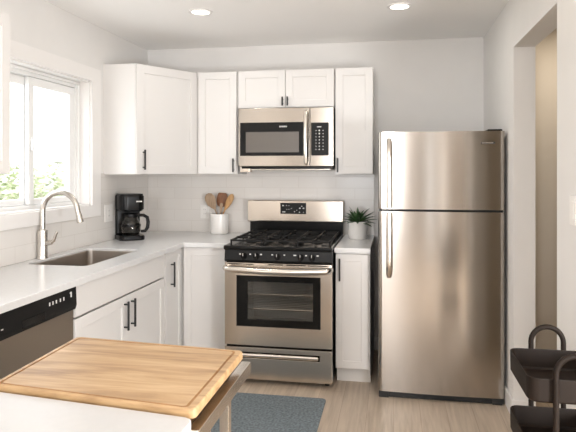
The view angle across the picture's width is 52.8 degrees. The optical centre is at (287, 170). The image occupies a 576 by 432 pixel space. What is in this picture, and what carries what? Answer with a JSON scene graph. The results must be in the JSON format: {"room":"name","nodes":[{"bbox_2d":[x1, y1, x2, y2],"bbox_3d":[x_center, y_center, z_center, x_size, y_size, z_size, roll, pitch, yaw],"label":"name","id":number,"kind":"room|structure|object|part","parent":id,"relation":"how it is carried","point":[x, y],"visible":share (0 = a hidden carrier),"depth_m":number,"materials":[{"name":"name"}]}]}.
{"room":"kitchen","nodes":[
{"label":"kitchen","id":0,"kind":"room"},
{"bbox_2d":[0,0,147,266],"bbox_3d":[-1.940,0.200,1.410,0.188,2.460,7.280,0,0,10],"label":"wall","id":1,"kind":"structure","parent":0,"point":[43,25],"depth_m":3.80,"materials":[{"name":"paint"}]},
{"bbox_2d":[0,12,9,173],"bbox_3d":[-1.509,-0.351,2.289,0.362,0.737,0.865,0,0,10],"label":"upper cabinet","id":2,"kind":"object","parent":1,"relation":"attached to","point":[4,18],"visible":1,"depth_m":2.64,"materials":[{"name":"white paint"}]},
{"bbox_2d":[0,63,79,211],"bbox_3d":[-1.586,-0.190,3.529,0.096,0.860,1.057,0,0,10],"label":"window","id":3,"kind":"structure","parent":1,"relation":"in","point":[27,78],"depth_m":3.58,"materials":[{"name":"white plastic"}]},
{"bbox_3d":[-1.645,-0.180,3.311,0.028,0.776,0.503,0,0,10],"label":"sash","id":4,"kind":"part","parent":3,"relation":"part of","materials":[{"name":"white plastic"}]},
{"bbox_3d":[-1.532,-0.180,3.751,0.028,0.776,0.502,0,0,10],"label":"sash","id":5,"kind":"part","parent":3,"relation":"part of","materials":[{"name":"white plastic"}]},
{"bbox_2d":[0,40,100,230],"bbox_3d":[-1.502,-0.197,3.519,0.105,1.037,1.286,0,0,10],"label":"trim","id":6,"kind":"structure","parent":1,"relation":"attached to","point":[90,90],"depth_m":4.00,"materials":[{"name":"white paint"}]},
{"bbox_2d":[104,204,112,221],"bbox_3d":[-1.320,0.314,4.270,0.008,0.125,0.115,0,0,10],"label":"wall outlet","id":7,"kind":"object","parent":1,"relation":"attached to","point":[108,209],"visible":1,"depth_m":4.26,"materials":[{"name":"white plastic"}]},
{"bbox_2d":[103,63,197,173],"bbox_3d":[-0.999,-0.371,4.537,0.560,0.798,0.775,0,0,10],"label":"upper cabinet","id":8,"kind":"object","parent":1,"relation":"attached to","point":[150,113],"visible":0.96,"depth_m":4.25,"materials":[{"name":"white paint"}]},
{"bbox_3d":[-1.037,-0.077,4.185,0.032,0.145,0.011,0,0,42],"label":"handle","id":9,"kind":"part","parent":8,"relation":"part of","materials":[{"name":"black metal"}]},
{"bbox_3d":[-0.907,-0.371,4.369,0.020,0.792,0.551,0,0,42],"label":"door","id":10,"kind":"part","parent":8,"relation":"part of","materials":[{"name":"white paint"}]},
{"bbox_2d":[45,0,507,49],"bbox_3d":[0.808,-1.080,1.022,5.975,0.100,8.100,0,0,10],"label":"ceiling","id":11,"kind":"structure","parent":0,"point":[147,24],"depth_m":4.01,"materials":[{"name":"white paint"}]},
{"bbox_2d":[189,8,212,15],"bbox_3d":[-0.566,-1.026,3.762,0.154,0.007,0.154,0,0,10],"label":"recessed light","id":12,"kind":"object","parent":11,"relation":"in","point":[198,11],"visible":1,"depth_m":3.76,"materials":[{"name":"white paint"}]},
{"bbox_2d":[192,10,209,14],"bbox_3d":[-0.566,-1.028,3.762,0.116,0.002,0.116,0,0,10],"label":"diffuser","id":13,"kind":"object","parent":12,"relation":"attached to","point":[195,12],"depth_m":3.77,"materials":[{"name":"white plastic"}]},
{"bbox_2d":[387,3,411,9],"bbox_3d":[0.699,-1.026,3.634,0.154,0.007,0.154,0,0,10],"label":"recessed light","id":14,"kind":"object","parent":11,"relation":"in","point":[395,6],"visible":1,"depth_m":3.63,"materials":[{"name":"white paint"}]},
{"bbox_2d":[390,4,408,8],"bbox_3d":[0.699,-1.028,3.634,0.116,0.002,0.116,0,0,10],"label":"diffuser","id":15,"kind":"object","parent":14,"relation":"attached to","point":[392,6],"depth_m":3.63,"materials":[{"name":"white plastic"}]},
{"bbox_2d":[148,37,483,349],"bbox_3d":[0.137,0.200,4.804,3.060,2.460,0.158,0,0,10],"label":"wall","id":16,"kind":"structure","parent":0,"point":[427,84],"depth_m":4.66,"materials":[{"name":"paint"}]},
{"bbox_2d":[200,205,208,217],"bbox_3d":[-0.700,0.345,4.872,0.075,0.115,0.008,0,0,10],"label":"wall outlet","id":17,"kind":"object","parent":16,"relation":"attached to","point":[204,209],"visible":0.92,"depth_m":4.87,"materials":[{"name":"white plastic"}]},
{"bbox_2d":[203,207,206,215],"bbox_3d":[-0.700,0.345,4.869,0.036,0.072,0.003,0,0,10],"label":"socket","id":18,"kind":"object","parent":17,"relation":"attached to","point":[204,208],"depth_m":4.87,"materials":[{"name":"white plastic"}]},
{"bbox_2d":[198,72,246,173],"bbox_3d":[-0.525,-0.371,4.664,0.318,0.798,0.354,0,0,10],"label":"upper cabinet","id":19,"kind":"object","parent":16,"relation":"attached to","point":[218,108],"visible":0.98,"depth_m":4.53,"materials":[{"name":"white paint"}]},
{"bbox_2d":[238,68,334,108],"bbox_3d":[0.005,-0.624,4.568,0.748,0.292,0.354,0,0,10],"label":"upper cabinet","id":20,"kind":"object","parent":16,"relation":"attached to","point":[301,88],"visible":0.95,"depth_m":4.42,"materials":[{"name":"white paint"}]},
{"bbox_3d":[-0.202,-0.624,4.468,0.369,0.286,0.020,0,0,10],"label":"door","id":21,"kind":"part","parent":20,"relation":"part of","materials":[{"name":"white paint"}]},
{"bbox_2d":[238,107,334,171],"bbox_3d":[0.008,-0.230,4.522,0.729,0.485,0.442,0,0,10],"label":"microwave oven","id":22,"kind":"object","parent":20,"relation":"attached to","point":[303,138],"visible":1,"depth_m":4.37,"materials":[{"name":"silver metal"}]},
{"bbox_3d":[-0.106,-0.252,4.396,0.549,0.440,0.032,0,0,10],"label":"door","id":23,"kind":"part","parent":22,"relation":"part of","materials":[{"name":"silver metal"}]},
{"bbox_3d":[0.034,-0.009,4.553,0.629,0.010,0.290,0,0,10],"label":"plate","id":24,"kind":"part","parent":22,"relation":"part of","materials":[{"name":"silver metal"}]},
{"bbox_3d":[0.133,-0.247,4.309,0.035,0.415,0.068,0,0,10],"label":"handle","id":25,"kind":"part","parent":22,"relation":"part of","materials":[{"name":"silver metal"}]},
{"bbox_3d":[0.165,-0.624,4.402,0.369,0.286,0.020,0,0,10],"label":"door","id":26,"kind":"part","parent":20,"relation":"part of","materials":[{"name":"white paint"}]},
{"bbox_2d":[335,67,373,173],"bbox_3d":[0.518,-0.371,4.474,0.282,0.798,0.354,0,0,10],"label":"upper cabinet","id":27,"kind":"object","parent":16,"relation":"attached to","point":[354,87],"visible":1,"depth_m":4.34,"materials":[{"name":"white paint"}]},
{"bbox_2d":[375,337,377,349],"bbox_3d":[1.095,1.380,4.551,0.816,0.100,0.014,0,0,10],"label":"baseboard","id":28,"kind":"structure","parent":16,"relation":"attached to","point":[376,338],"depth_m":4.62,"materials":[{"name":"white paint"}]},
{"bbox_2d":[238,350,552,431],"bbox_3d":[0.808,1.480,1.022,5.975,0.100,8.100,0,0,10],"label":"floor","id":29,"kind":"structure","parent":0,"point":[350,406],"depth_m":3.46,"materials":[{"name":"brown wood"}]},
{"bbox_2d":[0,287,76,378],"bbox_3d":[-1.334,0.992,2.531,0.558,0.876,0.598,0,0,10],"label":"dishwasher","id":30,"kind":"object","parent":29,"relation":"on","point":[28,332],"visible":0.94,"depth_m":2.46,"materials":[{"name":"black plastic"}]},
{"bbox_3d":[-1.087,0.608,2.485,0.052,0.107,0.592,0,0,10],"label":"control panel","id":31,"kind":"part","parent":30,"relation":"part of","materials":[{"name":"black plastic"}]},
{"bbox_2d":[0,392,190,431],"bbox_3d":[-0.769,0.971,0.960,1.044,0.919,0.914,0,0,10],"label":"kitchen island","id":32,"kind":"object","parent":29,"relation":"on","point":[18,413],"visible":1,"depth_m":1.20,"materials":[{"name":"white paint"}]},
{"bbox_2d":[73,254,163,343],"bbox_3d":[-1.183,0.989,3.378,0.592,0.882,1.112,0,0,10],"label":"base cabinet","id":33,"kind":"object","parent":29,"relation":"on","point":[127,304],"visible":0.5,"depth_m":3.29,"materials":[{"name":"white paint"}]},
{"bbox_3d":[-0.983,1.018,3.060,0.020,0.600,0.549,0,0,10],"label":"door","id":34,"kind":"part","parent":33,"relation":"part of","materials":[{"name":"white paint"}]},
{"bbox_3d":[-0.915,0.826,3.292,0.032,0.165,0.011,0,0,10],"label":"handle","id":35,"kind":"part","parent":33,"relation":"part of","materials":[{"name":"black metal"}]},
{"bbox_3d":[-0.899,0.826,3.377,0.032,0.165,0.011,0,0,10],"label":"handle","id":36,"kind":"part","parent":33,"relation":"part of","materials":[{"name":"black metal"}]},
{"bbox_3d":[-0.884,1.018,3.603,0.020,0.600,0.549,0,0,10],"label":"door","id":37,"kind":"part","parent":33,"relation":"part of","materials":[{"name":"white paint"}]},
{"bbox_2d":[162,248,180,344],"bbox_3d":[-1.054,0.989,4.120,0.602,0.882,0.390,0,0,10],"label":"base cabinet","id":38,"kind":"object","parent":29,"relation":"on","point":[172,260],"visible":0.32,"depth_m":4.03,"materials":[{"name":"white paint"}]},
{"bbox_3d":[-0.789,0.714,3.983,0.032,0.172,0.011,0,0,10],"label":"handle","id":39,"kind":"part","parent":38,"relation":"part of","materials":[{"name":"black metal"}]},
{"bbox_2d":[181,247,225,348],"bbox_3d":[-0.564,0.989,4.506,0.438,0.882,0.695,0,0,10],"label":"base cabinet","id":40,"kind":"object","parent":29,"relation":"on","point":[202,272],"visible":0.48,"depth_m":4.17,"materials":[{"name":"white paint"}]},
{"bbox_2d":[0,231,243,313],"bbox_3d":[-0.986,0.532,3.519,0.934,0.032,2.772,0,0,10],"label":"countertop","id":41,"kind":"structure","parent":40,"relation":"on","point":[22,283],"depth_m":3.15,"materials":[{"name":"white stone"}]},
{"bbox_2d":[37,190,83,258],"bbox_3d":[-1.332,0.314,3.393,0.293,0.403,0.064,0,0,10],"label":"kitchen faucet","id":42,"kind":"object","parent":41,"relation":"on","point":[43,242],"visible":1,"depth_m":3.39,"materials":[{"name":"grey metal"}]},
{"bbox_3d":[-1.397,0.401,3.405,0.102,0.092,0.034,0,0,10],"label":"lever","id":43,"kind":"part","parent":42,"relation":"part of","materials":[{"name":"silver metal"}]},
{"bbox_3d":[-1.331,0.232,3.393,0.260,0.238,0.031,0,0,10],"label":"spout","id":44,"kind":"part","parent":42,"relation":"part of","materials":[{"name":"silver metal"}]},
{"bbox_2d":[34,250,133,265],"bbox_3d":[-1.208,0.628,3.493,0.363,0.196,0.669,0,0,10],"label":"sink","id":45,"kind":"object","parent":41,"relation":"in","point":[90,257],"visible":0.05,"depth_m":3.80,"materials":[{"name":"silver metal"}]},
{"bbox_2d":[115,193,149,240],"bbox_3d":[-1.176,0.345,4.372,0.226,0.342,0.229,0,0,-30],"label":"coffee maker","id":46,"kind":"object","parent":41,"relation":"on","point":[128,206],"visible":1,"depth_m":4.32,"materials":[{"name":"black plastic"}]},
{"bbox_3d":[-1.227,0.334,4.427,0.184,0.305,0.076,0,0,-30],"label":"water tank","id":47,"kind":"part","parent":46,"relation":"part of","materials":[{"name":"black plastic"}]},
{"bbox_3d":[-1.192,0.180,4.364,0.172,0.012,0.201,0,0,-30],"label":"lid","id":48,"kind":"part","parent":46,"relation":"part of","materials":[{"name":"black plastic"}]},
{"bbox_3d":[-1.172,0.479,4.330,0.132,0.006,0.132,0,0,-30],"label":"warming plate","id":49,"kind":"part","parent":46,"relation":"part of","materials":[{"name":"black metal"}]},
{"bbox_3d":[-1.172,0.366,4.330,0.147,0.099,0.147,0,0,-30],"label":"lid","id":50,"kind":"part","parent":46,"relation":"part of","materials":[{"name":"black plastic"}]},
{"bbox_3d":[-1.081,0.393,4.348,0.090,0.141,0.026,0,0,-11],"label":"handle","id":51,"kind":"part","parent":46,"relation":"part of","materials":[{"name":"black plastic"}]},
{"bbox_2d":[210,213,227,233],"bbox_3d":[-0.561,0.434,4.747,0.148,0.163,0.148,0,0,10],"label":"utensil crock","id":52,"kind":"object","parent":41,"relation":"on","point":[218,222],"visible":0.99,"depth_m":4.68,"materials":[{"name":"white ceramic"}]},
{"bbox_2d":[205,193,216,213],"bbox_3d":[-0.607,0.342,4.778,0.166,0.311,0.012,0,0,12],"label":"wooden spatula","id":53,"kind":"object","parent":52,"relation":"in","point":[210,199],"visible":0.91,"depth_m":4.78,"materials":[{"name":"brown wood"}]},
{"bbox_2d":[217,193,226,213],"bbox_3d":[-0.546,0.339,4.794,0.093,0.313,0.014,0,0,10],"label":"wooden turner","id":54,"kind":"object","parent":52,"relation":"in","point":[221,197],"visible":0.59,"depth_m":4.79,"materials":[{"name":"red wood"}]},
{"bbox_2d":[222,194,233,213],"bbox_3d":[-0.520,0.343,4.719,0.168,0.308,0.020,0,0,10],"label":"wooden spoon","id":55,"kind":"object","parent":52,"relation":"in","point":[230,198],"visible":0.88,"depth_m":4.71,"materials":[{"name":"brown wood"}]},
{"bbox_2d":[190,361,250,431],"bbox_3d":[-0.405,0.988,1.492,0.529,0.884,0.459,0,0,10],"label":"prep table","id":56,"kind":"object","parent":29,"relation":"on","point":[219,405],"visible":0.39,"depth_m":1.43,"materials":[{"name":"white wood"}]},
{"bbox_2d":[0,337,242,418],"bbox_3d":[-0.413,0.522,1.478,0.528,0.047,0.445,0,0,10],"label":"cutting board","id":57,"kind":"object","parent":56,"relation":"on","point":[174,380],"visible":0.99,"depth_m":1.41,"materials":[{"name":"brown wood"}]},
{"bbox_3d":[-0.165,0.991,1.532,0.026,0.854,0.026,0,0,10],"label":"leg","id":58,"kind":"part","parent":56,"relation":"part of","materials":[{"name":"beige wood"}]},
{"bbox_2d":[211,392,325,431],"bbox_3d":[-0.258,1.424,3.223,0.838,0.011,0.950,0,0,10],"label":"floor mat","id":59,"kind":"object","parent":29,"relation":"on","point":[250,412],"visible":0.51,"depth_m":3.39,"materials":[{"name":"grey fabric"}]},
{"bbox_2d":[223,200,343,385],"bbox_3d":[-0.015,0.835,4.234,0.775,1.191,0.955,0,0,10],"label":"gas range","id":60,"kind":"object","parent":29,"relation":"on","point":[280,274],"visible":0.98,"depth_m":3.88,"materials":[{"name":"silver metal"}]},
{"bbox_3d":[-0.297,0.573,3.870,0.044,0.047,0.033,0,0,10],"label":"knob","id":61,"kind":"part","parent":60,"relation":"part of","materials":[{"name":"black plastic"}]},
{"bbox_3d":[-0.213,0.573,3.855,0.044,0.047,0.033,0,0,10],"label":"knob","id":62,"kind":"part","parent":60,"relation":"part of","materials":[{"name":"black plastic"}]},
{"bbox_3d":[-0.073,0.573,3.829,0.044,0.047,0.033,0,0,10],"label":"knob","id":63,"kind":"part","parent":60,"relation":"part of","materials":[{"name":"black plastic"}]},
{"bbox_2d":[223,261,332,349],"bbox_3d":[-0.025,0.893,4.090,0.744,0.551,0.669,0,0,10],"label":"oven","id":64,"kind":"object","parent":60,"relation":"in","point":[270,305],"depth_m":3.87,"materials":[{"name":"silver metal"}]},
{"bbox_3d":[-0.065,0.573,3.871,0.726,0.079,0.066,0,0,10],"label":"control panel","id":65,"kind":"part","parent":60,"relation":"part of","materials":[{"name":"black metal"}]},
{"bbox_3d":[-0.066,1.289,3.867,0.726,0.212,0.045,0,0,10],"label":"drawer","id":66,"kind":"part","parent":60,"relation":"part of","materials":[{"name":"silver metal"}]},
{"bbox_3d":[-0.071,1.236,3.852,0.554,0.028,0.030,0,0,10],"label":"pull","id":67,"kind":"part","parent":60,"relation":"part of","materials":[{"name":"silver metal"}]},
{"bbox_2d":[224,233,342,251],"bbox_3d":[0.001,0.518,4.247,0.734,0.030,0.842,0,0,10],"label":"cooktop","id":68,"kind":"object","parent":60,"relation":"in","point":[237,245],"depth_m":3.90,"materials":[{"name":"black metal"}]},
{"bbox_3d":[0.082,0.573,3.801,0.044,0.047,0.033,0,0,10],"label":"knob","id":69,"kind":"part","parent":60,"relation":"part of","materials":[{"name":"black plastic"}]},
{"bbox_3d":[0.155,0.573,3.788,0.044,0.047,0.033,0,0,10],"label":"knob","id":70,"kind":"part","parent":60,"relation":"part of","materials":[{"name":"black plastic"}]},
{"bbox_2d":[336,242,373,381],"bbox_3d":[0.500,0.989,4.246,0.230,0.882,0.827,0,0,10],"label":"base cabinet","id":71,"kind":"object","parent":29,"relation":"on","point":[354,271],"visible":0.99,"depth_m":3.88,"materials":[{"name":"white paint"}]},
{"bbox_2d":[334,235,373,252],"bbox_3d":[0.499,0.532,4.249,0.238,0.032,0.804,0,0,10],"label":"countertop","id":72,"kind":"structure","parent":71,"relation":"on","point":[346,245],"depth_m":3.99,"materials":[{"name":"white stone"}]},
{"bbox_2d":[338,207,377,239],"bbox_3d":[0.531,0.395,4.366,0.276,0.241,0.280,0,0,-37],"label":"potted plant","id":73,"kind":"object","parent":72,"relation":"on","point":[358,224],"visible":1,"depth_m":4.32,"materials":[{"name":"green plant"}]},
{"bbox_3d":[0.527,0.449,4.376,0.148,0.134,0.148,0,0,10],"label":"pot","id":74,"kind":"part","parent":73,"relation":"part of","materials":[{"name":"white ceramic"}]},
{"bbox_2d":[378,129,504,404],"bbox_3d":[1.015,0.589,3.980,0.763,1.683,0.905,0,0,10],"label":"refrigerator","id":75,"kind":"object","parent":29,"relation":"on","point":[441,194],"visible":1,"depth_m":3.58,"materials":[{"name":"silver metal"}]},
{"bbox_3d":[0.632,0.469,3.625,0.038,0.413,0.070,0,0,10],"label":"handle","id":76,"kind":"part","parent":75,"relation":"part of","materials":[{"name":"silver metal"}]},
{"bbox_3d":[0.632,0.015,3.625,0.038,0.439,0.070,0,0,10],"label":"handle","id":77,"kind":"part","parent":75,"relation":"part of","materials":[{"name":"silver metal"}]},
{"bbox_3d":[0.949,0.822,3.619,0.763,1.132,0.080,0,0,10],"label":"fridge door","id":78,"kind":"part","parent":75,"relation":"part of","materials":[{"name":"silver metal"}]},
{"bbox_3d":[0.949,0.000,3.619,0.763,0.484,0.080,0,0,10],"label":"freezer door","id":79,"kind":"part","parent":75,"relation":"part of","materials":[{"name":"silver metal"}]},
{"bbox_2d":[510,324,575,431],"bbox_3d":[0.878,0.986,1.878,0.256,0.889,0.379,0,0,10],"label":"rolling cart","id":80,"kind":"object","parent":29,"relation":"on","point":[544,375],"visible":1,"depth_m":2.01,"materials":[{"name":"black metal"}]},
{"bbox_2d":[510,405,575,431],"bbox_3d":[0.878,0.865,1.878,0.256,0.073,0.310,0,0,10],"label":"tray","id":81,"kind":"object","parent":80,"relation":"on","point":[530,418],"depth_m":2.02,"materials":[{"name":"black metal"}]},
{"bbox_2d":[510,348,575,404],"bbox_3d":[0.878,0.662,1.878,0.256,0.073,0.310,0,0,10],"label":"tray","id":82,"kind":"object","parent":80,"relation":"on","point":[532,368],"depth_m":1.95,"materials":[{"name":"black metal"}]},
{"bbox_3d":[0.911,0.943,2.039,0.125,0.804,0.018,0,0,10],"label":"arched handle","id":83,"kind":"part","parent":80,"relation":"part of","materials":[{"name":"black metal"}]},
{"bbox_3d":[0.855,0.943,1.715,0.134,0.804,0.018,0,0,10],"label":"arched handle","id":84,"kind":"part","parent":80,"relation":"part of","materials":[{"name":"black metal"}]},
{"bbox_2d":[484,0,575,408],"bbox_3d":[0.919,0.200,0.890,0.120,2.460,7.280,0,0,10],"label":"wall","id":85,"kind":"structure","parent":0,"point":[511,40],"depth_m":3.35,"materials":[{"name":"paint"}]},
{"bbox_2d":[504,385,535,412],"bbox_3d":[1.351,1.380,3.302,0.134,0.100,2.380,0,0,10],"label":"baseboard","id":86,"kind":"structure","parent":85,"relation":"attached to","point":[508,400],"depth_m":3.40,"materials":[{"name":"white paint"}]},
{"bbox_2d":[569,195,575,225],"bbox_3d":[1.099,0.154,2.240,0.009,0.115,0.075,0,0,10],"label":"light switch","id":87,"kind":"object","parent":85,"relation":"attached to","point":[572,199],"visible":1,"depth_m":2.23,"materials":[{"name":"white plastic"}]},
{"bbox_2d":[535,28,556,349],"bbox_3d":[2.288,0.200,4.183,1.395,2.460,0.150,0,0,10],"label":"wall","id":88,"kind":"structure","parent":0,"point":[546,50],"depth_m":4.18,"materials":[{"name":"beige paint"}]},
{"label":"outside","id":89,"kind":"structure","parent":0,"visible":0},
{"bbox_3d":[-24.917,1.905,37.566,57.525,0.050,75.000,0,0,10],"label":"ground","id":90,"kind":"structure","parent":89,"visible":0},
{"bbox_2d":[0,174,45,200],"bbox_3d":[-7.377,0.953,15.611,2.266,1.870,2.266,0,0,10],"label":"tree","id":91,"kind":"object","parent":90,"relation":"on","point":[11,179],"visible":0.14,"depth_m":15.45,"materials":[{"name":"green plant"}]},
{"bbox_2d":[0,156,47,197],"bbox_3d":[-10.982,0.563,21.920,3.583,2.653,3.703,0,0,10],"label":"tree","id":92,"kind":"object","parent":90,"relation":"on","point":[17,168],"visible":0.16,"depth_m":21.39,"materials":[{"name":"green plant"}]},
{"bbox_2d":[0,163,63,200],"bbox_3d":[-5.510,0.855,13.597,2.400,2.066,2.548,0,0,10],"label":"tree","id":93,"kind":"object","parent":90,"relation":"on","point":[60,181],"visible":0.12,"depth_m":13.42,"materials":[{"name":"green plant"}]},
{"bbox_2d":[37,165,63,194],"bbox_3d":[-6.443,0.721,18.198,2.727,2.334,2.609,0,0,10],"label":"tree","id":94,"kind":"object","parent":90,"relation":"on","point":[49,182],"visible":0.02,"depth_m":17.51,"materials":[{"name":"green plant"}]},
{"bbox_2d":[39,155,63,196],"bbox_3d":[-10.070,0.704,27.180,4.210,2.979,4.366,0,0,10],"label":"tree","id":95,"kind":"object","parent":90,"relation":"on","point":[61,162],"visible":0.04,"depth_m":26.54,"materials":[{"name":"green plant"}]}
]}

